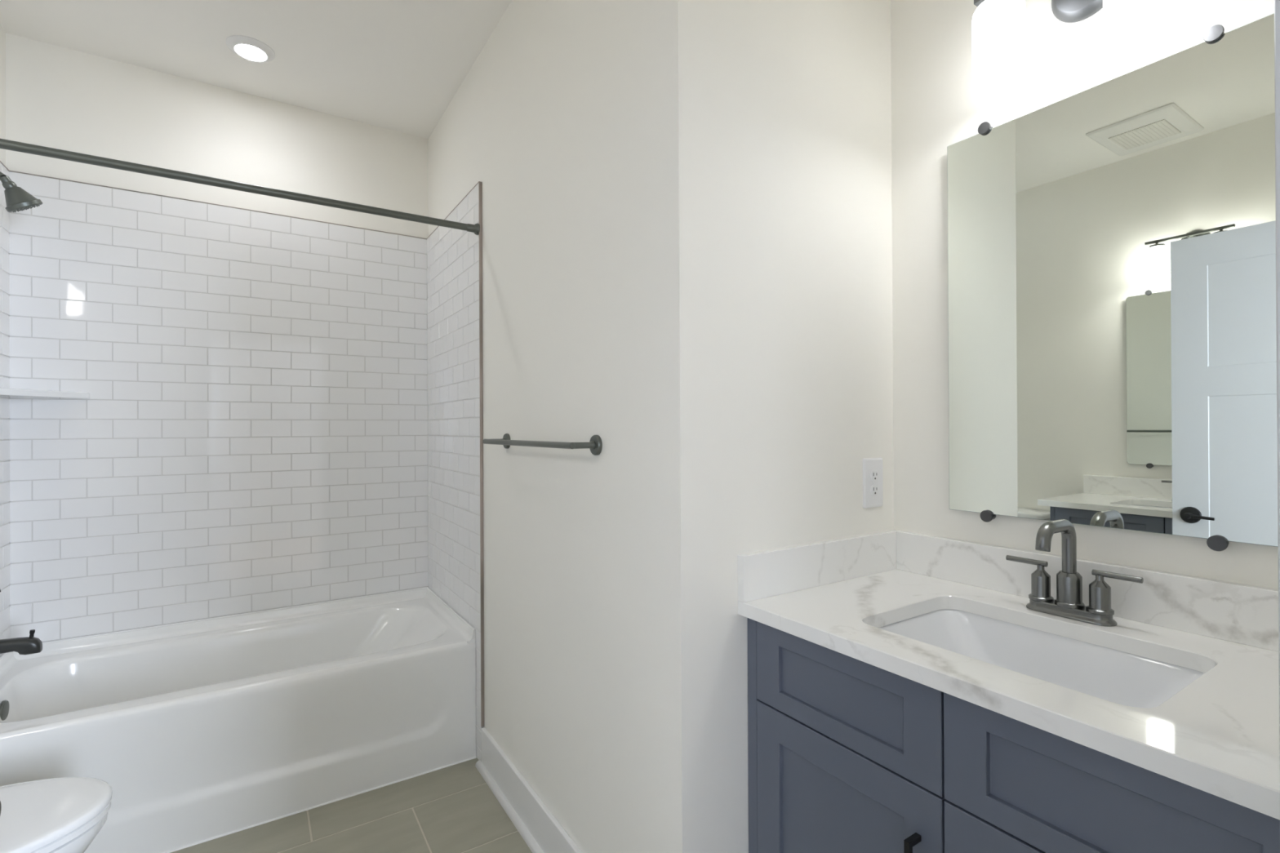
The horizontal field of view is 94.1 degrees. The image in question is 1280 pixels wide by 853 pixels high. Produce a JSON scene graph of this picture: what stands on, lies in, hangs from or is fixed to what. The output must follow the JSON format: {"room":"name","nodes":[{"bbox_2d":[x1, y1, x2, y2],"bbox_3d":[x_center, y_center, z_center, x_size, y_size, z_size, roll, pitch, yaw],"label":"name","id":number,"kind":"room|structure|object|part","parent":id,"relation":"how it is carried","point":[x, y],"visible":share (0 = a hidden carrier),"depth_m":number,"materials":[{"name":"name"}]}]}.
{"room":"bathroom","nodes":[
{"label":"bathroom","id":0,"kind":"room"},
{"bbox_2d":[0,24,10,656],"bbox_3d":[-2.301,-0.069,1.729,0.474,2.774,0.827,0,0,-33],"label":"wall","id":1,"kind":"structure","parent":0,"point":[5,633],"depth_m":2.16,"materials":[{"name":"white tile"}]},
{"bbox_2d":[0,171,42,212],"bbox_3d":[-2.043,-0.769,1.921,0.172,0.160,0.093,0,0,-33],"label":"showerhead","id":2,"kind":"object","parent":1,"relation":"attached to","point":[17,199],"visible":1,"depth_m":1.91,"materials":[{"name":"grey metal"}]},
{"bbox_3d":[-2.072,-0.810,1.896,0.096,0.048,0.033,0,0,-17],"label":"arm","id":3,"kind":"part","parent":2,"relation":"part of","materials":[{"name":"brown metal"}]},
{"bbox_2d":[0,629,42,654],"bbox_3d":[-2.038,0.704,1.916,0.166,0.077,0.060,0,0,-33],"label":"tub spout","id":4,"kind":"object","parent":1,"relation":"attached to","point":[29,645],"visible":1,"depth_m":1.93,"materials":[{"name":"grey metal"}]},
{"bbox_3d":[-1.987,0.678,1.949,0.014,0.026,0.013,0,0,-33],"label":"diverter knob","id":5,"kind":"part","parent":4,"relation":"part of","materials":[{"name":"black metal"}]},
{"bbox_2d":[0,387,89,398],"bbox_3d":[-2.165,-0.120,2.157,0.221,0.022,0.235,0,0,-33],"label":"corner shelf","id":6,"kind":"object","parent":1,"relation":"attached to","point":[10,393],"visible":1,"depth_m":2.16,"materials":[{"name":"white ceramic"}]},
{"bbox_2d":[0,138,479,235],"bbox_3d":[-1.256,-0.767,1.919,1.490,0.045,0.045,0,0,-33],"label":"shower rod","id":7,"kind":"object","parent":1,"relation":"attached to","point":[8,144],"visible":1,"depth_m":1.87,"materials":[{"name":"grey metal"}]},
{"bbox_2d":[5,32,428,642],"bbox_3d":[-1.730,-0.070,2.652,1.732,2.774,0.122,0,0,-33],"label":"wall","id":8,"kind":"structure","parent":0,"point":[251,433],"depth_m":2.51,"materials":[{"name":"white tile"}]},
{"bbox_2d":[0,160,484,726],"bbox_3d":[-1.472,0.109,2.257,1.512,2.116,0.843,0,0,-33],"label":"trim","id":9,"kind":"structure","parent":8,"relation":"attached to","point":[480,184],"depth_m":2.31,"materials":[{"name":"metal"}]},
{"bbox_2d":[0,0,511,138],"bbox_3d":[-0.723,-1.514,1.444,2.820,0.100,3.257,0,0,-33],"label":"ceiling","id":10,"kind":"structure","parent":0,"point":[397,65],"depth_m":2.26,"materials":[{"name":"white paint"}]},
{"bbox_2d":[225,35,275,62],"bbox_3d":[-1.502,-1.450,2.302,0.160,0.018,0.160,0,0,-33],"label":"recessed light","id":11,"kind":"object","parent":10,"relation":"in","point":[249,48],"visible":1,"depth_m":2.28,"materials":[{"name":"white plastic"}]},
{"bbox_2d":[170,758,532,852],"bbox_3d":[-0.672,1.354,1.380,2.600,0.090,3.119,0,0,-33],"label":"floor","id":12,"kind":"structure","parent":0,"point":[452,809],"depth_m":1.96,"materials":[{"name":"tile"}]},
{"bbox_2d":[0,777,112,852],"bbox_3d":[-1.596,0.918,1.186,0.825,0.790,0.470,0,0,-33],"label":"toilet","id":13,"kind":"object","parent":12,"relation":"on","point":[65,815],"visible":1,"depth_m":1.34,"materials":[{"name":"white ceramic"}]},
{"bbox_3d":[-1.442,0.893,1.286,0.454,0.017,0.366,0,0,-33],"label":"seat","id":14,"kind":"part","parent":13,"relation":"part of","materials":[{"name":"white plastic"}]},
{"bbox_2d":[0,586,476,852],"bbox_3d":[-1.481,1.063,2.275,1.488,0.511,0.770,0,0,-33],"label":"bathtub","id":15,"kind":"object","parent":12,"relation":"on","point":[199,731],"visible":0.93,"depth_m":2.11,"materials":[{"name":"white ceramic"}]},
{"bbox_3d":[-2.042,0.917,1.914,0.014,0.072,0.072,0,0,-33],"label":"overflow plate","id":16,"kind":"part","parent":15,"relation":"part of","materials":[{"name":"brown metal"}]},
{"bbox_2d":[747,617,1279,852],"bbox_3d":[0.706,0.859,1.102,0.586,0.885,0.911,0,0,-33],"label":"vanity cabinet","id":17,"kind":"object","parent":12,"relation":"on","point":[846,754],"visible":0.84,"depth_m":0.99,"materials":[{"name":"blue wood"}]},
{"bbox_3d":[0.380,0.511,1.144,0.020,0.177,0.421,0,0,-33],"label":"drawer","id":18,"kind":"part","parent":17,"relation":"part of","materials":[{"name":"grey paint"}]},
{"bbox_3d":[0.381,0.898,1.143,0.020,0.588,0.421,0,0,-33],"label":"door","id":19,"kind":"part","parent":17,"relation":"part of","materials":[{"name":"grey paint"}]},
{"bbox_3d":[0.451,0.755,0.986,0.034,0.150,0.010,0,0,-33],"label":"pull handle","id":20,"kind":"part","parent":17,"relation":"part of","materials":[{"name":"black metal"}]},
{"bbox_3d":[0.615,0.896,0.784,0.020,0.588,0.429,0,0,-33],"label":"door","id":21,"kind":"part","parent":17,"relation":"part of","materials":[{"name":"grey paint"}]},
{"bbox_2d":[737,529,1279,820],"bbox_3d":[0.709,0.350,1.107,0.576,0.133,0.914,0,0,-33],"label":"countertop","id":22,"kind":"structure","parent":17,"relation":"on","point":[1218,735],"depth_m":1.08,"materials":[{"name":"stone"}]},
{"bbox_2d":[878,608,1204,707],"bbox_3d":[0.697,0.493,1.090,0.364,0.150,0.495,0,0,-33],"label":"sink","id":23,"kind":"object","parent":22,"relation":"in","point":[1114,676],"visible":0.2,"depth_m":1.19,"materials":[{"name":"white ceramic"}]},
{"bbox_2d":[1005,519,1143,626],"bbox_3d":[0.873,0.286,1.219,0.181,0.198,0.181,0,0,10],"label":"faucet","id":24,"kind":"object","parent":22,"relation":"on","point":[1068,603],"visible":1,"depth_m":1.20,"materials":[{"name":"grey metal"}]},
{"bbox_3d":[0.834,0.290,1.286,0.011,0.011,0.080,0,0,-33],"label":"lever","id":25,"kind":"part","parent":24,"relation":"part of","materials":[{"name":"grey metal"}]},
{"bbox_3d":[0.849,0.329,1.262,0.044,0.073,0.044,0,0,-33],"label":"handle","id":26,"kind":"part","parent":24,"relation":"part of","materials":[{"name":"grey metal"}]},
{"bbox_3d":[0.829,0.246,1.188,0.138,0.119,0.025,0,0,-33],"label":"spout","id":27,"kind":"part","parent":24,"relation":"part of","materials":[{"name":"grey metal"}]},
{"bbox_3d":[0.878,0.375,1.218,0.054,0.020,0.158,0,0,-33],"label":"plate","id":28,"kind":"part","parent":24,"relation":"part of","materials":[{"name":"grey metal"}]},
{"bbox_3d":[0.906,0.329,1.174,0.044,0.073,0.044,0,0,-33],"label":"handle","id":29,"kind":"part","parent":24,"relation":"part of","materials":[{"name":"grey metal"}]},
{"bbox_3d":[0.921,0.289,1.151,0.011,0.011,0.080,0,0,-33],"label":"lever","id":30,"kind":"part","parent":24,"relation":"part of","materials":[{"name":"grey metal"}]},
{"bbox_3d":[0.613,0.509,0.784,0.020,0.177,0.429,0,0,-33],"label":"drawer","id":31,"kind":"part","parent":17,"relation":"part of","materials":[{"name":"grey paint"}]},
{"bbox_2d":[426,0,653,852],"bbox_3d":[-0.481,-0.077,2.208,0.121,2.774,2.006,0,0,-33],"label":"wall","id":32,"kind":"structure","parent":0,"point":[551,115],"depth_m":1.77,"materials":[{"name":"white paint"}]},
{"bbox_2d":[475,727,582,852],"bbox_3d":[-0.257,1.234,1.766,0.016,0.148,1.281,0,0,-33],"label":"baseboard","id":33,"kind":"structure","parent":32,"relation":"attached to","point":[542,824],"depth_m":1.93,"materials":[{"name":"white wood"}]},
{"bbox_2d":[482,433,602,455],"bbox_3d":[-0.323,0.050,1.797,0.085,0.053,0.700,0,0,-33],"label":"towel bar","id":34,"kind":"object","parent":32,"relation":"attached to","point":[595,444],"visible":1,"depth_m":1.58,"materials":[{"name":"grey metal"}]},
{"bbox_3d":[-0.149,0.048,1.524,0.069,0.021,0.021,0,0,-33],"label":"post","id":35,"kind":"part","parent":34,"relation":"part of","materials":[{"name":"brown metal"}]},
{"bbox_2d":[648,0,893,852],"bbox_3d":[0.362,-0.083,1.494,0.734,2.774,0.110,0,0,-33],"label":"wall","id":36,"kind":"structure","parent":0,"point":[770,121],"depth_m":1.35,"materials":[{"name":"white paint"}]},
{"bbox_2d":[862,457,883,508],"bbox_3d":[0.625,0.150,1.593,0.081,0.132,0.009,0,0,-33],"label":"outlet","id":37,"kind":"object","parent":36,"relation":"attached to","point":[873,481],"visible":1,"depth_m":1.59,"materials":[{"name":"white plastic"}]},
{"bbox_2d":[870,484,879,495],"bbox_3d":[0.626,0.170,1.590,0.034,0.029,0.003,0,0,-33],"label":"socket","id":38,"kind":"object","parent":37,"relation":"attached to","point":[874,489],"depth_m":1.59,"materials":[{"name":"white plastic"}]},
{"bbox_2d":[870,470,879,480],"bbox_3d":[0.626,0.131,1.590,0.034,0.029,0.003,0,0,-33],"label":"socket","id":39,"kind":"object","parent":37,"relation":"attached to","point":[874,474],"depth_m":1.59,"materials":[{"name":"white plastic"}]},
{"bbox_2d":[890,0,1278,589],"bbox_3d":[0.996,-0.086,1.292,0.110,2.774,1.141,0,0,-33],"label":"wall","id":40,"kind":"structure","parent":0,"point":[937,102],"depth_m":1.51,"materials":[{"name":"white paint"}]},
{"bbox_2d":[971,0,1166,83],"bbox_3d":[0.876,-0.886,1.216,0.170,0.222,0.345,0,0,-33],"label":"vanity light","id":41,"kind":"object","parent":40,"relation":"attached to","point":[998,27],"visible":1,"depth_m":1.26,"materials":[{"name":"white glass"}]},
{"bbox_3d":[0.781,-0.850,1.300,0.101,0.150,0.101,0,0,-33],"label":"lamp shade","id":42,"kind":"part","parent":41,"relation":"part of","materials":[{"name":"white glass"}]},
{"bbox_3d":[0.782,-0.789,1.300,0.085,0.016,0.085,0,0,-33],"label":"bulb","id":43,"kind":"part","parent":41,"relation":"part of","materials":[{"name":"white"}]},
{"bbox_3d":[0.914,-0.790,1.095,0.085,0.016,0.085,0,0,-33],"label":"bulb","id":44,"kind":"part","parent":41,"relation":"part of","materials":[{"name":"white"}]},
{"bbox_3d":[0.914,-0.851,1.095,0.101,0.150,0.101,0,0,-33],"label":"lamp shade","id":45,"kind":"part","parent":41,"relation":"part of","materials":[{"name":"white glass"}]},
{"bbox_2d":[896,530,1278,651],"bbox_3d":[0.948,0.334,1.250,0.020,0.103,0.894,0,0,-33],"label":"backsplash","id":46,"kind":"structure","parent":40,"relation":"attached to","point":[1234,612],"depth_m":1.18,"materials":[{"name":"stone"}]},
{"bbox_2d":[946,13,1278,551],"bbox_3d":[0.940,-0.249,1.252,0.027,0.950,0.592,0,0,-33],"label":"wall mirror","id":47,"kind":"object","parent":40,"relation":"attached to","point":[1112,318],"visible":1,"depth_m":1.19,"materials":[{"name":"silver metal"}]},
{"bbox_3d":[0.141,-0.085,0.121,2.600,2.774,0.108,0,0,-33],"label":"wall","id":48,"kind":"structure","parent":0,"visible":0},
{"bbox_2d":[1274,0,1279,768],"bbox_3d":[0.090,0.220,0.096,0.978,2.165,0.125,0,0,-33],"label":"trim","id":49,"kind":"structure","parent":48,"relation":"attached to","point":[1277,2],"depth_m":0.37,"materials":[{"name":"grey ceramic"}]}
]}

